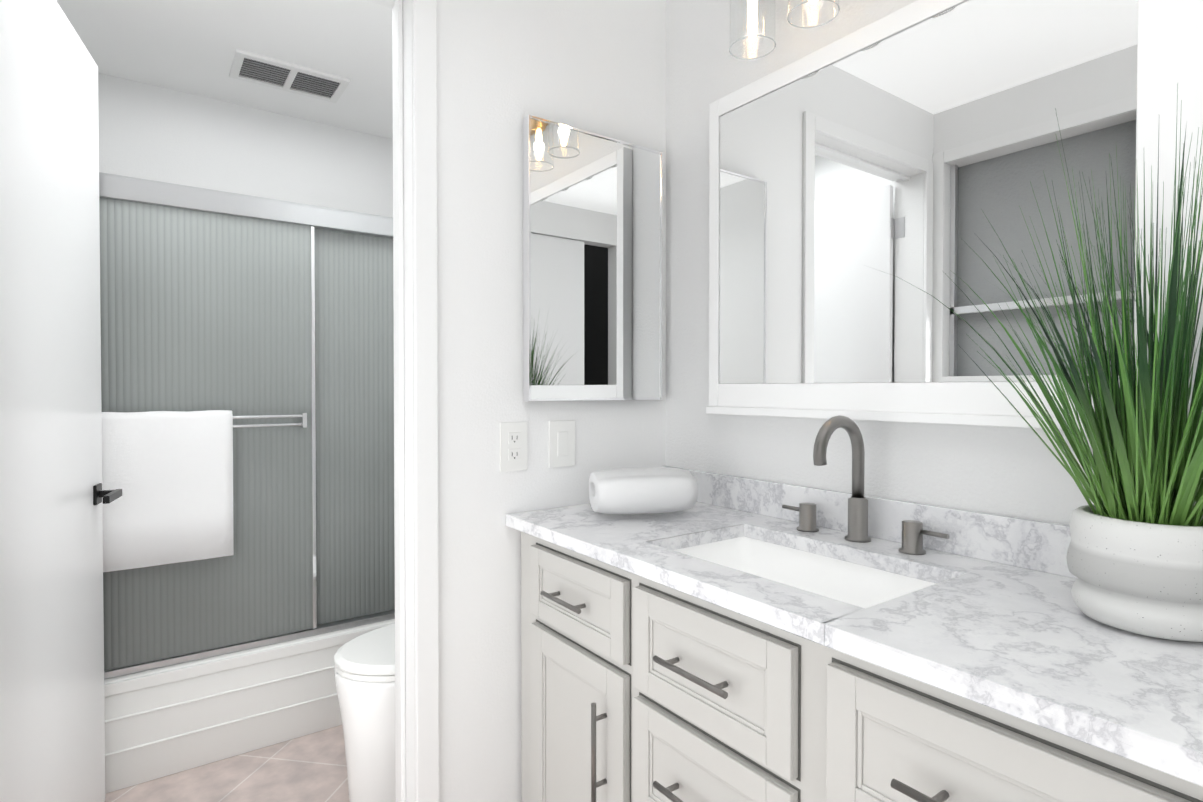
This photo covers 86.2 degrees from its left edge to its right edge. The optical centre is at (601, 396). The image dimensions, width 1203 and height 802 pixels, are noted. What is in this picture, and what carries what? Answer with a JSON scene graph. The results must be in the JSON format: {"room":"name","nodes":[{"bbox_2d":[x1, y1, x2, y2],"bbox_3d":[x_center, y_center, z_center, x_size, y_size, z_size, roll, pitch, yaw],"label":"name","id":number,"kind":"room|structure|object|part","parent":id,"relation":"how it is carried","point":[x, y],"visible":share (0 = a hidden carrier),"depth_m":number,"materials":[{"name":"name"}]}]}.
{"room":"bathroom","nodes":[
{"label":"bathroom","id":0,"kind":"room"},
{"bbox_2d":[56,0,392,138],"bbox_3d":[-0.992,-1.280,2.168,1.840,0.080,1.780,-1,1,-36],"label":"ceiling","id":1,"kind":"structure","parent":0,"point":[189,46],"depth_m":2.27,"materials":[{"name":"white paint"}]},
{"bbox_2d":[229,49,349,102],"bbox_3d":[-1.210,-1.239,2.498,0.390,0.012,0.230,-1,1,-36],"label":"ceiling vent","id":2,"kind":"object","parent":1,"relation":"in","point":[246,66],"visible":1,"depth_m":2.48,"materials":[{"name":"white plastic"}]},
{"bbox_2d":[105,725,349,801],"bbox_3d":[0.001,1.217,0.821,1.840,0.060,5.180,-1,1,-36],"label":"floor","id":3,"kind":"structure","parent":0,"point":[312,767],"depth_m":1.97,"materials":[{"name":"tile"}]},
{"bbox_2d":[104,619,394,793],"bbox_3d":[-1.228,1.000,2.527,1.634,0.330,0.765,-1,1,-36],"label":"bathtub","id":4,"kind":"object","parent":3,"relation":"on","point":[168,720],"visible":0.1,"depth_m":2.06,"materials":[{"name":"white ceramic"}]},
{"bbox_2d":[99,172,394,678],"bbox_3d":[-1.040,0.084,2.253,1.630,1.507,0.056,-1,1,-36],"label":"shower door","id":5,"kind":"structure","parent":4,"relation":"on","point":[205,299],"depth_m":2.15,"materials":[{"name":"grey glass"}]},
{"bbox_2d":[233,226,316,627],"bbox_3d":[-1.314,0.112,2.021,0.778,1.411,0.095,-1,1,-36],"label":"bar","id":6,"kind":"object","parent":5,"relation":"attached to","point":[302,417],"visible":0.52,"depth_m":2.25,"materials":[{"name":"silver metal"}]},
{"bbox_2d":[102,410,233,571],"bbox_3d":[-1.358,0.275,1.944,0.420,0.465,0.047,-1,1,-36],"label":"towel","id":7,"kind":"object","parent":6,"relation":"hanging from","point":[169,474],"visible":0.71,"depth_m":1.95,"materials":[{"name":"white fabric"}]},
{"bbox_2d":[334,624,395,801],"bbox_3d":[-0.451,0.767,2.006,0.723,0.810,0.460,-1,1,-36],"label":"toilet","id":8,"kind":"object","parent":3,"relation":"on","point":[364,672],"visible":0.29,"depth_m":1.78,"materials":[{"name":"white ceramic"}]},
{"bbox_3d":[-0.546,0.749,1.937,0.488,0.042,0.370,-1,1,-36],"label":"seat","id":9,"kind":"part","parent":8,"relation":"part of","materials":[{"name":"white plastic"}]},
{"bbox_2d":[506,523,1202,801],"bbox_3d":[0.408,0.758,1.175,0.550,0.850,1.490,-1,1,-36],"label":"bathroom vanity","id":10,"kind":"object","parent":3,"relation":"on","point":[732,639],"depth_m":1.02,"materials":[{"name":"grey paint"}]},
{"bbox_2d":[506,499,1202,774],"bbox_3d":[0.414,0.318,1.173,0.540,0.030,1.508,-1,1,-36],"label":"countertop","id":11,"kind":"structure","parent":10,"relation":"on","point":[1019,636],"depth_m":0.88,"materials":[{"name":"white stone"}]},
{"bbox_2d":[589,467,697,513],"bbox_3d":[0.101,0.235,1.608,0.245,0.111,0.167,0,1,-11],"label":"rolled towel","id":12,"kind":"object","parent":11,"relation":"on","point":[652,490],"visible":1,"depth_m":1.54,"materials":[{"name":"white fabric"}]},
{"bbox_2d":[670,531,933,598],"bbox_3d":[0.358,0.396,1.221,0.324,0.152,0.523,-1,1,-36],"label":"sink","id":13,"kind":"object","parent":11,"relation":"in","point":[846,575],"depth_m":1.38,"materials":[{"name":"white ceramic"}]},
{"bbox_2d":[782,415,949,554],"bbox_3d":[0.490,0.169,1.313,0.171,0.263,0.376,-1,1,-36],"label":"faucet","id":14,"kind":"object","parent":11,"relation":"on","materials":[{"name":"grey metal"}]},
{"bbox_2d":[864,84,1202,641],"bbox_3d":[0.670,-0.047,0.849,0.403,0.705,0.578,-1,1,-36],"label":"potted plant","id":15,"kind":"object","parent":11,"relation":"on","point":[1135,557],"visible":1,"depth_m":0.83,"materials":[{"name":"green plant"}]},
{"bbox_2d":[98,0,665,801],"bbox_3d":[-0.502,-0.027,1.521,1.620,2.410,0.130,-1,1,-36],"label":"wall","id":16,"kind":"structure","parent":0,"point":[508,66],"depth_m":1.56,"materials":[{"name":"white paint"}]},
{"bbox_2d":[0,0,121,801],"bbox_3d":[-1.260,0.117,1.485,0.231,2.100,0.784,-1,1,-36],"label":"door leaf","id":17,"kind":"structure","parent":16,"relation":"in","point":[52,708],"depth_m":1.46,"materials":[{"name":"white paint"}]},
{"bbox_3d":[-1.397,0.271,1.723,0.178,0.054,0.168,-1,1,-36],"label":"handle","id":18,"kind":"part","parent":17,"relation":"part of","materials":[{"name":"black metal"}]},
{"bbox_2d":[367,0,438,801],"bbox_3d":[-0.792,0.085,1.314,0.895,2.192,0.158,-1,1,-36],"label":"door frame","id":19,"kind":"structure","parent":16,"relation":"attached to","point":[425,264],"depth_m":1.50,"materials":[{"name":"white paint"}]},
{"bbox_2d":[500,422,526,471],"bbox_3d":[-0.223,0.127,1.638,0.077,0.124,0.008,-1,1,-36],"label":"electrical outlet plate","id":20,"kind":"object","parent":16,"relation":"attached to","point":[513,446],"visible":1,"depth_m":1.63,"materials":[{"name":"white plastic"}]},
{"bbox_2d":[549,420,574,467],"bbox_3d":[-0.105,0.126,1.723,0.082,0.124,0.007,-1,1,-36],"label":"switch plate","id":21,"kind":"object","parent":16,"relation":"attached to","point":[561,443],"visible":1,"depth_m":1.72,"materials":[{"name":"white plastic"}]},
{"bbox_2d":[523,114,662,400],"bbox_3d":[-0.011,-0.353,1.769,0.448,0.725,0.030,-1,1,-36],"label":"medicine cabinet mirror","id":22,"kind":"object","parent":16,"relation":"attached to","point":[592,260],"visible":0.96,"depth_m":1.74,"materials":[{"name":"silver metal"}]},
{"bbox_2d":[665,0,1195,524],"bbox_3d":[0.386,-0.030,1.759,0.100,2.410,4.080,-1,1,-36],"label":"wall","id":23,"kind":"structure","parent":0,"point":[1017,472],"depth_m":1.63,"materials":[{"name":"white paint"}]},
{"bbox_2d":[729,0,775,59],"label":"sconce","id":24,"kind":"object","parent":23,"relation":"attached to","point":[751,22],"depth_m":1.49,"materials":[{"name":"clear glass"}]},
{"bbox_2d":[787,0,839,28],"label":"sconce","id":25,"kind":"object","parent":23,"relation":"attached to","point":[810,1],"depth_m":1.39,"materials":[{"name":"clear glass"}]},
{"bbox_2d":[662,466,1077,578],"bbox_3d":[0.625,0.258,1.323,0.019,0.085,1.508,-1,1,-36],"label":"backsplash","id":26,"kind":"structure","parent":23,"relation":"attached to","point":[1040,545],"depth_m":1.24,"materials":[{"name":"white stone"}]},
{"bbox_2d":[706,0,1202,429],"bbox_3d":[0.595,-0.367,1.335,0.046,0.835,1.010,-1,1,-36],"label":"mirror","id":27,"kind":"object","parent":23,"relation":"attached to","point":[911,143],"visible":0.79,"depth_m":1.24,"materials":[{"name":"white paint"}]}
]}

